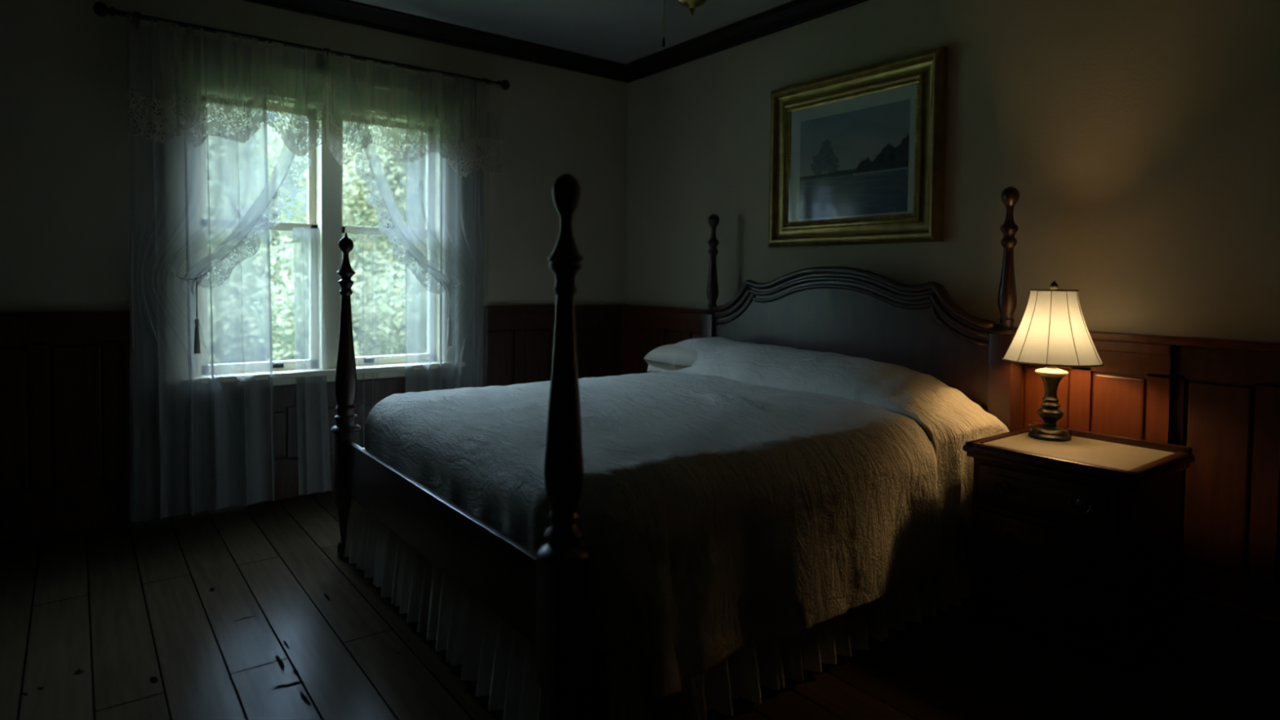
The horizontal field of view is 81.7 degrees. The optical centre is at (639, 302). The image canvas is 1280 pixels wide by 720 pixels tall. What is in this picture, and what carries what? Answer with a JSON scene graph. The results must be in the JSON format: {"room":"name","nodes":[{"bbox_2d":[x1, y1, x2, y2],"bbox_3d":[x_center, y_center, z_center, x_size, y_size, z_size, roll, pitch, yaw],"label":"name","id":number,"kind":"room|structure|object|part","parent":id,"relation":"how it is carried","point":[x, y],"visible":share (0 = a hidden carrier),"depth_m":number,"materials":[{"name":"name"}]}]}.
{"room":"bedroom","nodes":[
{"label":"bedroom","id":0,"kind":"room"},
{"bbox_2d":[0,0,627,515],"bbox_3d":[-2.000,-0.273,3.519,4.700,2.478,0.226,-1,2,-37],"label":"wall","id":1,"kind":"structure","parent":0,"point":[70,169],"depth_m":3.23,"materials":[{"name":"paint"}]},
{"bbox_2d":[0,470,333,542],"bbox_3d":[-1.966,0.913,3.491,4.700,0.110,0.030,-1,2,-37],"label":"baseboard","id":2,"kind":"structure","parent":1,"relation":"attached to","point":[13,527],"depth_m":3.14,"materials":[{"name":"brown wood"}]},
{"bbox_2d":[200,93,317,372],"bbox_3d":[-1.866,-0.324,3.634,0.523,1.315,0.095,-1,2,-37],"label":"window","id":3,"kind":"structure","parent":1,"relation":"in","point":[311,171],"depth_m":3.68,"materials":[{"name":"paint"}]},
{"bbox_3d":[-1.864,-0.033,3.635,0.523,0.734,0.035,-1,2,-37],"label":"sash","id":4,"kind":"part","parent":3,"relation":"part of","materials":[{"name":"paint"}]},
{"bbox_2d":[93,1,510,92],"bbox_3d":[-1.526,-1.201,3.659,1.900,0.105,0.159,-1,2,-37],"label":"curtain rod","id":5,"kind":"object","parent":1,"relation":"attached to","point":[100,9],"visible":0.84,"depth_m":3.49,"materials":[{"name":"black metal"}]},
{"bbox_2d":[126,14,326,155],"bbox_3d":[-1.829,-0.944,3.330,0.791,0.525,0.025,-1,2,-37],"label":"lace valance","id":6,"kind":"object","parent":5,"relation":"hanging from","point":[289,137],"visible":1,"depth_m":3.30,"materials":[{"name":"white fabric"}]},
{"bbox_2d":[129,24,328,521],"bbox_3d":[-1.846,-0.118,3.391,0.785,2.156,0.148,0,2,-26],"label":"curtain","id":7,"kind":"object","parent":5,"relation":"hanging from","point":[193,278],"visible":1,"depth_m":3.44,"materials":[{"name":"fabric"}]},
{"bbox_3d":[-1.742,-0.595,3.441,0.562,1.069,0.012,-1,2,-37],"label":"lace trim","id":8,"kind":"part","parent":7,"relation":"part of","materials":[{"name":"white fabric"}]},
{"bbox_2d":[292,227,330,495],"bbox_3d":[-1.629,0.292,3.681,0.181,1.323,0.021,-1,2,-37],"label":"sheer curtain","id":9,"kind":"object","parent":5,"relation":"hanging from","point":[313,436],"visible":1,"depth_m":3.68,"materials":[{"name":"white fabric"}]},
{"bbox_2d":[327,57,485,392],"bbox_3d":[-1.190,-0.125,3.889,0.150,2.156,0.858,2,2,42],"label":"curtain","id":10,"kind":"object","parent":5,"relation":"hanging from","point":[371,155],"visible":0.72,"depth_m":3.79,"materials":[{"name":"fabric"}]},
{"bbox_3d":[-1.279,-0.587,3.795,0.620,1.098,0.012,-1,2,-37],"label":"lace trim","id":11,"kind":"part","parent":10,"relation":"part of","materials":[{"name":"white fabric"}]},
{"bbox_2d":[328,52,502,177],"bbox_3d":[-1.135,-0.944,3.860,0.932,0.540,0.026,-1,2,-37],"label":"lace valance","id":12,"kind":"object","parent":5,"relation":"hanging from","point":[473,157],"visible":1,"depth_m":3.84,"materials":[{"name":"white fabric"}]},
{"bbox_3d":[-1.950,0.045,3.458,4.700,0.027,0.046,-1,2,-37],"label":"chair rail","id":13,"kind":"part","parent":1,"relation":"part of","materials":[{"name":"brown wood"}]},
{"bbox_2d":[159,46,464,368],"bbox_3d":[-1.613,-0.391,3.818,1.480,1.505,0.214,-1,2,-37],"label":"trim","id":14,"kind":"structure","parent":1,"relation":"attached to","point":[282,80],"depth_m":3.74,"materials":[{"name":"paint"}]},
{"bbox_3d":[-1.575,0.683,3.784,1.430,0.560,0.024,-1,2,-37],"label":"under window panel","id":15,"kind":"part","parent":1,"relation":"part of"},
{"bbox_2d":[201,361,465,387],"bbox_3d":[-1.613,0.366,3.829,1.480,0.066,0.245,-1,2,-37],"label":"window sill","id":16,"kind":"structure","parent":1,"relation":"attached to","point":[281,377],"depth_m":3.73,"materials":[{"name":"paint"}]},
{"bbox_2d":[342,115,435,365],"bbox_3d":[-1.369,-0.329,4.013,0.527,1.315,0.095,-1,2,-37],"label":"window","id":17,"kind":"structure","parent":1,"relation":"in","point":[383,359],"depth_m":3.96,"materials":[{"name":"paint"}]},
{"bbox_3d":[-1.367,-0.038,4.014,0.527,0.734,0.035,-1,2,-37],"label":"sash","id":18,"kind":"part","parent":17,"relation":"part of","materials":[{"name":"paint"}]},
{"bbox_2d":[241,0,628,83],"bbox_3d":[-1.917,-1.465,3.394,4.700,0.086,0.090,-1,2,-37],"label":"trim","id":19,"kind":"structure","parent":1,"relation":"attached to","point":[349,11],"depth_m":4.05,"materials":[{"name":"brown wood"}]},
{"bbox_2d":[351,0,793,63],"bbox_3d":[-0.517,-1.494,1.560,5.060,0.120,5.060,-1,2,-37],"label":"ceiling","id":20,"kind":"structure","parent":0,"point":[620,31],"depth_m":3.91,"materials":[{"name":"paint"}]},
{"bbox_2d":[662,0,706,47],"bbox_3d":[0.186,-1.216,2.801,0.163,0.494,0.130,-1,2,-37],"label":"ceiling light","id":21,"kind":"object","parent":20,"relation":"hanging from","point":[691,5],"visible":1,"depth_m":2.80,"materials":[{"name":"gold metal"}]},
{"bbox_3d":[0.090,-0.989,2.806,0.012,0.038,0.012,-1,2,-37],"label":"pull knob","id":22,"kind":"part","parent":21,"relation":"part of","materials":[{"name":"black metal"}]},
{"bbox_3d":[0.116,-1.099,2.806,0.053,0.187,0.003,0,2,-8],"label":"pull chain","id":23,"kind":"part","parent":21,"relation":"part of","materials":[{"name":"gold metal"}]},
{"bbox_2d":[0,491,1279,719],"bbox_3d":[-0.550,1.103,1.641,5.060,0.120,5.060,-1,2,-37],"label":"floor","id":24,"kind":"structure","parent":0,"point":[254,611],"depth_m":2.17,"materials":[{"name":"brown wood"}]},
{"bbox_2d":[330,173,1022,719],"bbox_3d":[0.106,0.282,2.828,2.032,1.465,1.734,-1,2,-37],"label":"bed","id":25,"kind":"object","parent":24,"relation":"on","point":[544,596],"visible":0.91,"depth_m":2.72,"materials":[{"name":"brown wood"}]},
{"bbox_3d":[-1.149,0.361,2.893,0.112,1.270,0.112,-1,2,-37],"label":"foot post","id":26,"kind":"part","parent":25,"relation":"part of","materials":[{"name":"brown wood"}]},
{"bbox_3d":[-0.666,0.657,2.254,0.024,0.201,1.560,-1,2,-37],"label":"footboard","id":27,"kind":"part","parent":25,"relation":"part of","materials":[{"name":"brown wood"}]},
{"bbox_3d":[-0.166,0.386,1.605,0.114,1.326,0.114,-1,2,-37],"label":"foot post","id":28,"kind":"part","parent":25,"relation":"part of","materials":[{"name":"brown wood"}]},
{"bbox_3d":[0.567,0.698,2.241,1.840,0.180,0.024,-1,2,-37],"label":"rail","id":29,"kind":"part","parent":25,"relation":"part of","materials":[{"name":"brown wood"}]},
{"bbox_2d":[343,497,972,719],"bbox_3d":[0.084,0.827,2.803,1.896,0.345,1.722,-1,2,-37],"label":"bed skirt","id":30,"kind":"object","parent":25,"relation":"attached to","point":[491,652],"visible":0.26,"depth_m":2.06,"materials":[{"name":"fabric"}]},
{"bbox_2d":[364,372,964,719],"bbox_3d":[0.031,0.661,2.715,1.628,0.687,1.720,-1,2,-37],"label":"coverlet","id":31,"kind":"object","parent":25,"relation":"on","point":[707,504],"visible":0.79,"depth_m":2.04,"materials":[{"name":"white fabric"}]},
{"bbox_2d":[644,343,697,372],"bbox_3d":[0.297,0.288,3.684,0.420,0.164,0.560,-1,2,-37],"label":"pillow","id":32,"kind":"object","parent":31,"relation":"on","point":[663,357],"visible":0.25,"depth_m":3.57,"materials":[{"name":"fabric"}]},
{"bbox_3d":[0.393,0.247,4.052,0.088,1.465,0.088,-1,2,-37],"label":"head post","id":33,"kind":"part","parent":25,"relation":"part of","materials":[{"name":"brown wood"}]},
{"bbox_2d":[647,337,1009,546],"bbox_3d":[0.694,0.513,3.206,0.486,0.647,1.625,-1,2,-37],"label":"pillow cover","id":34,"kind":"object","parent":25,"relation":"on","point":[951,420],"visible":0.8,"depth_m":2.74,"materials":[{"name":"white fabric"}]},
{"bbox_3d":[0.870,0.029,3.394,0.021,0.234,1.507,-1,2,-37],"label":"moulding","id":35,"kind":"part","parent":25,"relation":"part of","materials":[{"name":"brown wood"}]},
{"bbox_3d":[0.867,-0.006,3.390,0.023,0.236,1.519,-1,2,-37],"label":"moulding","id":36,"kind":"part","parent":25,"relation":"part of","materials":[{"name":"brown wood"}]},
{"bbox_3d":[0.870,-0.044,3.390,0.032,0.247,1.534,-1,2,-37],"label":"moulding","id":37,"kind":"part","parent":25,"relation":"part of","materials":[{"name":"brown wood"}]},
{"bbox_3d":[0.884,0.214,3.413,0.046,0.743,1.530,-1,2,-37],"label":"headboard","id":38,"kind":"part","parent":25,"relation":"part of","materials":[{"name":"brown wood"}]},
{"bbox_3d":[1.369,0.299,2.775,0.088,1.465,0.088,-1,2,-37],"label":"head post","id":39,"kind":"part","parent":25,"relation":"part of","materials":[{"name":"brown wood"}]},
{"bbox_2d":[962,422,1195,678],"bbox_3d":[1.383,0.744,2.363,0.486,0.602,0.500,-1,2,-37],"label":"nightstand","id":40,"kind":"object","parent":24,"relation":"on","point":[1077,541],"visible":0.97,"depth_m":2.21,"materials":[{"name":"brown wood"}]},
{"bbox_3d":[1.131,0.894,2.315,0.024,0.045,0.064,-1,2,-37],"label":"handle","id":41,"kind":"part","parent":40,"relation":"part of","materials":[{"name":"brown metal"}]},
{"bbox_3d":[1.133,0.735,2.310,0.024,0.045,0.064,-1,2,-37],"label":"handle","id":42,"kind":"part","parent":40,"relation":"part of","materials":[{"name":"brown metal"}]},
{"bbox_3d":[1.135,0.580,2.305,0.024,0.045,0.064,-1,2,-37],"label":"handle","id":43,"kind":"part","parent":40,"relation":"part of","materials":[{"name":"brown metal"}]},
{"bbox_3d":[1.221,0.903,2.246,0.037,0.137,0.400,-1,2,-37],"label":"drawer","id":44,"kind":"part","parent":40,"relation":"part of","materials":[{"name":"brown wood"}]},
{"bbox_3d":[1.223,0.744,2.241,0.037,0.138,0.400,-1,2,-37],"label":"drawer","id":45,"kind":"part","parent":40,"relation":"part of","materials":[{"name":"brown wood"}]},
{"bbox_3d":[1.225,0.589,2.236,0.037,0.128,0.400,-1,2,-37],"label":"drawer","id":46,"kind":"part","parent":40,"relation":"part of","materials":[{"name":"brown wood"}]},
{"bbox_2d":[1002,280,1103,441],"bbox_3d":[1.400,0.193,2.515,0.300,0.534,0.310,-1,2,-37],"label":"table lamp","id":47,"kind":"object","parent":40,"relation":"on","point":[1052,332],"visible":1,"depth_m":2.45,"materials":[{"name":"beige fabric"}]},
{"bbox_3d":[1.398,0.333,2.519,0.080,0.174,0.080,-1,2,-37],"label":"stem","id":48,"kind":"part","parent":47,"relation":"part of","materials":[{"name":"brown metal"}]},
{"bbox_2d":[1045,365,1057,368],"bbox_3d":[1.400,0.187,2.515,0.034,0.078,0.034,-1,2,-37],"label":"socket","id":49,"kind":"object","parent":47,"relation":"attached to","point":[1047,366],"depth_m":2.50,"materials":[{"name":"brown metal"}]},
{"bbox_3d":[1.400,0.235,2.516,0.100,0.027,0.100,-1,2,-37],"label":"drip plate","id":50,"kind":"part","parent":47,"relation":"part of","materials":[{"name":"beige stone"}]},
{"bbox_3d":[1.402,0.078,2.511,0.291,0.241,0.302,-1,2,-37],"label":"lamp shade","id":51,"kind":"part","parent":47,"relation":"part of","materials":[{"name":"fabric"}]},
{"bbox_3d":[1.400,0.198,2.515,0.299,0.006,0.309,-1,2,-37],"label":"trim","id":52,"kind":"part","parent":47,"relation":"part of","materials":[{"name":"beige fabric"}]},
{"bbox_3d":[1.403,-0.043,2.508,0.144,0.006,0.149,-1,2,-37],"label":"trim","id":53,"kind":"part","parent":47,"relation":"part of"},
{"bbox_3d":[1.264,0.901,2.140,0.024,0.045,0.064,-1,2,-37],"label":"handle","id":54,"kind":"part","parent":40,"relation":"part of","materials":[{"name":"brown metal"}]},
{"bbox_3d":[1.266,0.742,2.135,0.024,0.045,0.064,-1,2,-37],"label":"handle","id":55,"kind":"part","parent":40,"relation":"part of","materials":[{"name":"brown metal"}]},
{"bbox_3d":[1.268,0.587,2.130,0.024,0.045,0.064,-1,2,-37],"label":"handle","id":56,"kind":"part","parent":40,"relation":"part of","materials":[{"name":"brown metal"}]},
{"bbox_2d":[621,0,1279,617],"bbox_3d":[1.379,-0.216,3.062,0.246,2.478,5.060,-1,2,-37],"label":"wall","id":57,"kind":"structure","parent":0,"point":[1138,141],"depth_m":2.65,"materials":[{"name":"paint"}]},
{"bbox_2d":[625,0,868,82],"bbox_3d":[1.313,-1.411,2.963,0.090,0.086,4.700,-1,2,-37],"label":"trim","id":58,"kind":"structure","parent":57,"relation":"attached to","point":[795,12],"depth_m":3.98,"materials":[{"name":"brown wood"}]},
{"bbox_2d":[768,46,948,247],"bbox_3d":[0.966,-0.674,3.449,0.056,0.804,0.950,-1,2,-37],"label":"framed picture","id":59,"kind":"object","parent":57,"relation":"attached to","point":[857,157],"visible":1,"depth_m":3.38,"materials":[{"name":"gold glass"}]},
{"bbox_2d":[799,98,910,219],"bbox_3d":[0.979,-0.648,3.440,0.001,0.483,0.605,-1,2,-37],"label":"print","id":60,"kind":"object","parent":59,"relation":"attached to","point":[855,162],"depth_m":3.42},
{"bbox_3d":[1.304,0.100,3.017,0.066,0.027,4.700,-1,2,-37],"label":"chair rail","id":61,"kind":"part","parent":57,"relation":"part of","materials":[{"name":"brown wood"}]},
{"bbox_2d":[1178,588,1279,657],"bbox_3d":[1.296,0.968,3.046,0.058,0.110,4.700,-1,2,-37],"label":"baseboard","id":62,"kind":"structure","parent":57,"relation":"attached to","point":[1255,629],"depth_m":2.30,"materials":[{"name":"brown wood"}]},
{"label":"outside","id":63,"kind":"structure","parent":0,"visible":0},
{"bbox_2d":[294,342,408,359],"bbox_3d":[-12.319,1.023,20.913,60.000,0.050,39.800,-1,2,-37],"label":"ground","id":64,"kind":"structure","parent":63,"point":[369,343],"depth_m":17.43,"materials":[{"name":"green plant"}]},
{"bbox_2d":[208,162,213,252],"bbox_3d":[-7.171,-1.012,8.962,4.204,4.903,3.702,-1,2,-37],"label":"tree","id":65,"kind":"object","parent":64,"relation":"on","point":[211,195],"visible":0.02,"depth_m":9.51,"materials":[{"name":"green plant"}]},
{"bbox_2d":[212,234,361,362],"bbox_3d":[-4.285,0.489,7.909,2.301,2.478,2.491,-1,2,-37],"label":"shrub","id":66,"kind":"object","parent":64,"relation":"on","point":[282,312],"visible":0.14,"depth_m":7.64,"materials":[{"name":"green plant"}]},
{"bbox_2d":[207,103,408,359],"bbox_3d":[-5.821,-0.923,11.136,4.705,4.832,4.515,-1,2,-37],"label":"tree","id":67,"kind":"object","parent":64,"relation":"on","point":[274,235],"visible":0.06,"depth_m":10.74,"materials":[{"name":"green plant"}]},
{"bbox_2d":[350,244,411,356],"bbox_3d":[-2.643,0.533,9.273,2.026,2.503,2.622,1,2,8],"label":"shrub","id":68,"kind":"object","parent":64,"relation":"on","point":[378,317],"visible":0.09,"depth_m":8.58,"materials":[{"name":"green plant"}]},
{"bbox_2d":[342,126,426,355],"bbox_3d":[-2.564,-0.974,11.728,4.291,4.906,3.862,-1,2,-37],"label":"tree","id":69,"kind":"object","parent":64,"relation":"on","point":[397,166],"visible":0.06,"depth_m":11.14,"materials":[{"name":"green plant"}]}
]}

